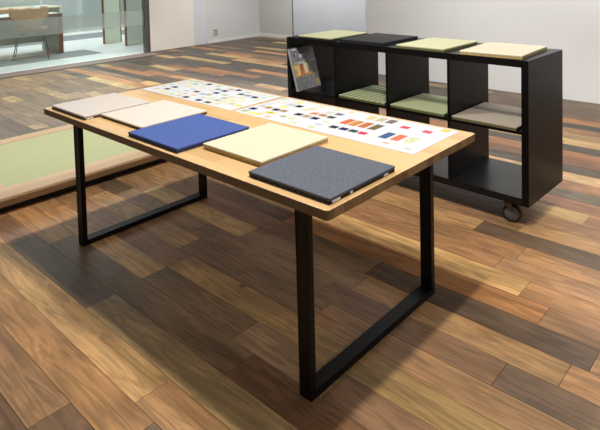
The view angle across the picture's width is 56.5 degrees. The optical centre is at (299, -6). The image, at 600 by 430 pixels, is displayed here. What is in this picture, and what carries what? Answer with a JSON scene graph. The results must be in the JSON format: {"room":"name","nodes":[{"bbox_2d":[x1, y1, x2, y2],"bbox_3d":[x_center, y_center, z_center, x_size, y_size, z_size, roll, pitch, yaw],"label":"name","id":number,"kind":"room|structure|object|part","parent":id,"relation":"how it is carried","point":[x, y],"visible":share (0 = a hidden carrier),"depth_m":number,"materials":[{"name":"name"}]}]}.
{"room":"showroom","nodes":[
{"label":"showroom","id":0,"kind":"room"},
{"bbox_2d":[0,0,123,29],"bbox_3d":[-6.559,-0.448,12.118,0.200,2.900,9.500,1,4,43],"label":"wall","id":1,"kind":"structure","parent":0,"point":[76,14],"depth_m":13.31,"materials":[{"name":"grey paint"}]},
{"bbox_2d":[63,24,123,33],"bbox_3d":[-6.444,0.956,12.112,0.020,0.090,9.500,1,4,43],"label":"baseboard","id":2,"kind":"structure","parent":1,"relation":"attached to","point":[122,25],"depth_m":13.43,"materials":[{"name":"white"}]},
{"bbox_2d":[153,0,259,51],"bbox_3d":[-1.842,-0.497,10.776,0.150,2.900,2.670,1,4,43],"label":"wall","id":3,"kind":"structure","parent":0,"point":[232,18],"depth_m":11.20,"materials":[{"name":"grey paint"}]},
{"bbox_2d":[0,52,156,77],"bbox_3d":[-4.436,1.170,7.627,0.360,0.004,5.620,1,4,43],"label":"trim","id":4,"kind":"structure","parent":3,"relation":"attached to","point":[37,70],"depth_m":8.62,"materials":[{"name":"grey metal"}]},
{"bbox_2d":[142,0,148,52],"bbox_3d":[-2.731,-0.423,9.704,0.080,2.900,0.055,1,4,43],"label":"trim","id":5,"kind":"structure","parent":3,"relation":"attached to","point":[144,2],"depth_m":9.73,"materials":[{"name":"grey"}]},
{"bbox_2d":[147,0,150,51],"bbox_3d":[-2.706,-0.426,9.753,0.090,2.900,0.050,1,4,43],"label":"trim","id":6,"kind":"structure","parent":3,"relation":"attached to","point":[148,16],"depth_m":9.77,"materials":[{"name":"grey metal"}]},
{"bbox_2d":[149,0,193,51],"bbox_3d":[-2.351,-0.455,10.104,0.015,2.894,0.950,1,4,43],"label":"wall panel","id":7,"kind":"object","parent":3,"relation":"attached to","point":[171,21],"depth_m":10.13,"materials":[{"name":"white paint"}]},
{"bbox_2d":[193,0,206,44],"bbox_3d":[-1.928,-0.487,10.567,0.008,2.894,0.295,1,4,43],"label":"trim","id":8,"kind":"structure","parent":3,"relation":"attached to","point":[199,6],"depth_m":10.61,"materials":[{"name":"grey paint"}]},
{"bbox_2d":[213,29,217,35],"bbox_3d":[-1.648,0.740,10.896,0.011,0.130,0.120,1,4,43],"label":"wall outlet","id":9,"kind":"object","parent":3,"relation":"attached to","point":[215,31],"visible":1,"depth_m":10.89,"materials":[{"name":"beige plastic"}]},
{"bbox_2d":[207,34,259,43],"bbox_3d":[-1.318,0.894,11.254,0.015,0.050,1.375,1,4,43],"label":"baseboard","id":10,"kind":"structure","parent":3,"relation":"attached to","point":[255,35],"depth_m":11.20,"materials":[{"name":"grey paint"}]},
{"bbox_2d":[259,0,292,35],"bbox_3d":[3.009,-0.489,8.217,10.750,2.900,0.150,1,4,43],"label":"wall","id":11,"kind":"structure","parent":0,"point":[275,16],"depth_m":11.41,"materials":[{"name":"paint"}]},
{"bbox_2d":[259,33,289,38],"bbox_3d":[-0.486,0.856,11.429,1.000,0.070,0.015,1,4,43],"label":"baseboard","id":12,"kind":"structure","parent":11,"relation":"attached to","point":[261,34],"depth_m":11.46,"materials":[{"name":"grey paint"}]},
{"bbox_2d":[293,0,365,35],"bbox_3d":[1.537,-0.513,9.432,4.560,2.900,0.060,1,4,43],"label":"door","id":13,"kind":"structure","parent":11,"relation":"in","point":[309,16],"depth_m":10.40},
{"bbox_2d":[0,28,599,429],"bbox_3d":[-2.332,1.119,8.180,18.500,0.050,9.710,1,4,43],"label":"floor","id":14,"kind":"structure","parent":0,"point":[186,317],"depth_m":2.44,"materials":[{"name":"brown wood"}]},
{"bbox_2d":[0,49,100,66],"bbox_3d":[-5.479,1.164,8.236,0.700,0.006,5.100,1,4,43],"label":"mat","id":15,"kind":"object","parent":14,"relation":"on","point":[31,59],"visible":1,"depth_m":9.45,"materials":[{"name":"grey"}]},
{"bbox_2d":[8,6,50,60],"bbox_3d":[-4.569,0.643,9.467,0.608,0.882,0.574,-3,3,-22],"label":"chair","id":16,"kind":"object","parent":15,"relation":"on","point":[28,19],"visible":1,"depth_m":9.24,"materials":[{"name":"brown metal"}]},
{"bbox_3d":[-4.668,0.878,9.266,0.030,0.418,0.289,0,3,24],"label":"leg","id":17,"kind":"part","parent":16,"relation":"part of","materials":[{"name":"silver metal"}]},
{"bbox_3d":[-4.340,0.864,9.400,0.289,0.418,0.030,0,3,22],"label":"leg","id":18,"kind":"part","parent":16,"relation":"part of","materials":[{"name":"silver metal"}]},
{"bbox_2d":[0,12,63,52],"bbox_3d":[-5.502,0.762,9.150,0.795,0.722,2.912,1,4,43],"label":"office desk","id":19,"kind":"object","parent":15,"relation":"on","point":[53,34],"visible":0.8,"depth_m":9.97,"materials":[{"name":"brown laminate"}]},
{"bbox_3d":[-5.658,0.683,9.314,0.020,0.510,2.750,1,4,43],"label":"modesty panel","id":20,"kind":"part","parent":19,"relation":"part of","materials":[{"name":"grey"}]},
{"bbox_3d":[-5.223,0.428,8.869,0.015,0.042,2.912,1,4,43],"label":"edge trim","id":21,"kind":"part","parent":19,"relation":"part of","materials":[{"name":"brown wood"}]},
{"bbox_3d":[-4.545,0.701,10.196,0.740,0.695,0.050,1,4,43],"label":"panel","id":22,"kind":"part","parent":19,"relation":"part of","materials":[{"name":"grey"}]},
{"bbox_2d":[0,30,124,48],"bbox_3d":[-5.752,1.013,11.476,0.900,0.006,9.500,1,4,43],"label":"carpet","id":23,"kind":"object","parent":14,"relation":"on","point":[98,34],"visible":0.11,"depth_m":12.22,"materials":[{"name":"grey carpet"}]},
{"bbox_2d":[0,5,61,12],"bbox_3d":[-6.881,0.711,10.862,0.865,0.722,4.200,1,4,43],"label":"office desk","id":24,"kind":"object","parent":23,"relation":"on","point":[53,8],"visible":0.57,"depth_m":11.98,"materials":[{"name":"beige wood"}]},
{"bbox_3d":[-5.483,0.617,12.386,0.810,0.695,0.040,1,4,43],"label":"panel","id":25,"kind":"part","parent":24,"relation":"part of","materials":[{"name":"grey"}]},
{"bbox_2d":[0,124,165,212],"bbox_3d":[-1.569,1.206,4.476,1.287,0.100,2.120,1,4,43],"label":"platform","id":26,"kind":"object","parent":14,"relation":"on","point":[40,165],"visible":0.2,"depth_m":3.96,"materials":[{"name":"green"}]},
{"bbox_3d":[-1.995,1.172,4.867,0.130,0.050,2.120,1,4,43],"label":"frame rail","id":27,"kind":"part","parent":26,"relation":"part of","materials":[{"name":"brown wood"}]},
{"bbox_3d":[-1.168,1.190,4.104,0.170,0.050,2.120,1,4,43],"label":"frame rail","id":28,"kind":"part","parent":26,"relation":"part of","materials":[{"name":"beige wood"}]},
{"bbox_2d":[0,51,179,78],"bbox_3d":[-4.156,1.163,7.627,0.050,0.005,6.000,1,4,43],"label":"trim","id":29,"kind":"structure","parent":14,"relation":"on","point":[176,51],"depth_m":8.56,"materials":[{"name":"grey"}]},
{"bbox_2d":[101,0,121,43],"bbox_3d":[-3.795,-0.068,11.173,0.054,2.100,0.380,1,4,43],"label":"screen","id":30,"kind":"object","parent":14,"relation":"on","point":[111,10],"visible":1,"depth_m":11.17,"materials":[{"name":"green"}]},
{"bbox_2d":[123,0,142,45],"bbox_3d":[-3.128,-0.073,10.938,0.054,2.100,0.720,1,4,43],"label":"screen","id":31,"kind":"object","parent":14,"relation":"on","point":[133,26],"visible":0.51,"depth_m":10.81,"materials":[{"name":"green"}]},
{"bbox_2d":[44,79,474,401],"bbox_3d":[-0.304,0.953,2.669,1.965,0.720,0.971,1,4,43],"label":"display table","id":32,"kind":"object","parent":14,"relation":"on","point":[231,171],"visible":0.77,"depth_m":2.15,"materials":[{"name":"brown wood"}]},
{"bbox_2d":[52,93,149,119],"bbox_3d":[-1.051,0.587,2.950,0.368,0.020,0.366,1,4,43],"label":"sample","id":33,"kind":"object","parent":32,"relation":"on","point":[92,107],"visible":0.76,"depth_m":2.91,"materials":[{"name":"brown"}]},
{"bbox_3d":[-0.886,0.956,3.219,0.058,0.688,0.814,1,4,43],"label":"loop leg","id":34,"kind":"part","parent":32,"relation":"part of","materials":[{"name":"black metal"}]},
{"bbox_2d":[101,100,206,128],"bbox_3d":[-0.718,0.590,2.751,0.372,0.018,0.368,1,4,43],"label":"sample","id":35,"kind":"object","parent":32,"relation":"on","point":[154,113],"visible":0.88,"depth_m":2.72,"materials":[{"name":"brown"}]},
{"bbox_2d":[128,114,248,152],"bbox_3d":[-0.483,0.599,2.434,0.363,0.020,0.380,1,4,43],"label":"sample","id":36,"kind":"object","parent":32,"relation":"on","point":[190,132],"visible":0.96,"depth_m":2.39,"materials":[{"name":"blue fabric"}]},
{"bbox_2d":[143,79,280,110],"bbox_3d":[-0.528,0.570,3.230,0.823,0.002,0.370,1,4,43],"label":"chart","id":37,"kind":"object","parent":32,"relation":"on","point":[207,93],"visible":1,"depth_m":3.19,"materials":[{"name":"white paper"}]},
{"bbox_2d":[203,123,327,166],"bbox_3d":[-0.136,0.598,2.249,0.341,0.022,0.376,1,4,43],"label":"sample","id":38,"kind":"object","parent":32,"relation":"on","point":[259,146],"visible":0.95,"depth_m":2.21,"materials":[{"name":"beige fabric"}]},
{"bbox_2d":[249,145,394,204],"bbox_3d":[0.077,0.610,1.923,0.364,0.020,0.356,1,4,43],"label":"sample","id":39,"kind":"object","parent":32,"relation":"on","point":[322,174],"visible":1,"depth_m":1.88,"materials":[{"name":"black fabric"}]},
{"bbox_2d":[234,97,458,154],"bbox_3d":[0.172,0.585,2.582,1.031,0.002,0.370,1,4,43],"label":"chart","id":40,"kind":"object","parent":32,"relation":"on","point":[412,138],"visible":1,"depth_m":2.51,"materials":[{"name":"white paper"}]},
{"bbox_3d":[0.285,0.981,2.139,0.058,0.688,0.814,1,4,43],"label":"loop leg","id":41,"kind":"part","parent":32,"relation":"part of","materials":[{"name":"black metal"}]},
{"bbox_2d":[287,35,562,221],"bbox_3d":[0.733,0.779,3.761,1.814,0.912,0.498,1,4,44],"label":"cube shelf","id":42,"kind":"object","parent":14,"relation":"on","point":[342,67],"visible":0.48,"depth_m":3.36,"materials":[{"name":"black wood"}]},
{"bbox_2d":[287,45,320,91],"bbox_3d":[0.034,0.552,4.202,0.108,0.312,0.269,1,4,40],"label":"brochure","id":43,"kind":"object","parent":42,"relation":"on","point":[302,59],"visible":0.92,"depth_m":4.18,"materials":[{"name":"grey paper"}]},
{"bbox_3d":[0.096,0.702,4.377,0.039,0.787,0.498,1,4,44],"label":"panel","id":44,"kind":"part","parent":42,"relation":"part of","materials":[{"name":"black wood"}]},
{"bbox_3d":[0.262,0.705,4.217,0.422,0.016,0.497,1,4,44],"label":"shelf","id":45,"kind":"part","parent":42,"relation":"part of","materials":[{"name":"black wood"}]},
{"bbox_2d":[298,30,367,40],"bbox_3d":[0.249,0.304,4.145,0.325,0.022,0.420,1,4,44],"label":"sample","id":46,"kind":"object","parent":42,"relation":"on","point":[332,35],"visible":0.94,"depth_m":4.08,"materials":[{"name":"green"}]},
{"bbox_3d":[0.575,0.713,3.911,0.422,0.016,0.497,1,4,44],"label":"shelf","id":47,"kind":"part","parent":42,"relation":"part of","materials":[{"name":"black wood"}]},
{"bbox_2d":[339,85,385,105],"bbox_3d":[0.546,0.697,3.876,0.385,0.020,0.400,1,4,44],"label":"sample","id":48,"kind":"object","parent":42,"relation":"on","point":[374,94],"visible":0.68,"depth_m":3.83,"materials":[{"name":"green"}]},
{"bbox_2d":[340,33,417,45],"bbox_3d":[0.549,0.310,3.864,0.360,0.022,0.420,1,4,44],"label":"sample","id":49,"kind":"object","parent":42,"relation":"on","point":[376,39],"visible":1,"depth_m":3.79,"materials":[{"name":"black fabric"}]},
{"bbox_3d":[0.889,0.720,3.606,0.422,0.016,0.497,1,4,44],"label":"shelf","id":50,"kind":"part","parent":42,"relation":"part of","materials":[{"name":"black wood"}]},
{"bbox_2d":[390,93,446,116],"bbox_3d":[0.852,0.704,3.577,0.385,0.020,0.400,1,4,44],"label":"sample","id":51,"kind":"object","parent":42,"relation":"on","point":[431,104],"visible":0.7,"depth_m":3.54,"materials":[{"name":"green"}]},
{"bbox_3d":[0.723,0.343,3.740,1.736,0.039,0.498,1,4,44],"label":"panel","id":52,"kind":"part","parent":42,"relation":"part of","materials":[{"name":"black wood"}]},
{"bbox_2d":[396,37,477,52],"bbox_3d":[0.872,0.318,3.544,0.337,0.022,0.420,1,4,44],"label":"sample","id":53,"kind":"object","parent":42,"relation":"on","point":[443,45],"visible":1,"depth_m":3.48,"materials":[{"name":"yellow"}]},
{"bbox_3d":[0.741,1.090,3.776,1.736,0.039,0.498,1,4,44],"label":"panel","id":54,"kind":"part","parent":42,"relation":"part of","materials":[{"name":"black wood"}]},
{"bbox_3d":[1.203,0.727,3.300,0.422,0.016,0.497,1,4,44],"label":"shelf","id":55,"kind":"part","parent":42,"relation":"part of","materials":[{"name":"wood"}]},
{"bbox_2d":[451,102,520,130],"bbox_3d":[1.169,0.711,3.277,0.385,0.020,0.420,1,4,44],"label":"sample","id":56,"kind":"object","parent":42,"relation":"on","point":[488,114],"visible":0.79,"depth_m":3.24,"materials":[{"name":"beige"}]},
{"bbox_2d":[460,42,546,59],"bbox_3d":[1.187,0.325,3.248,0.355,0.022,0.420,1,4,41],"label":"sample","id":57,"kind":"object","parent":42,"relation":"on","point":[489,49],"visible":1,"depth_m":3.18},
{"bbox_3d":[1.367,0.731,3.139,0.039,0.787,0.498,1,4,44],"label":"panel","id":58,"kind":"part","parent":42,"relation":"part of","materials":[{"name":"black wood"}]},
{"bbox_2d":[365,0,599,103],"bbox_3d":[3.266,-0.353,5.303,6.415,2.900,0.150,1,4,43],"label":"wall","id":59,"kind":"structure","parent":0,"point":[572,27],"depth_m":6.15,"materials":[{"name":"paint"}]}
]}

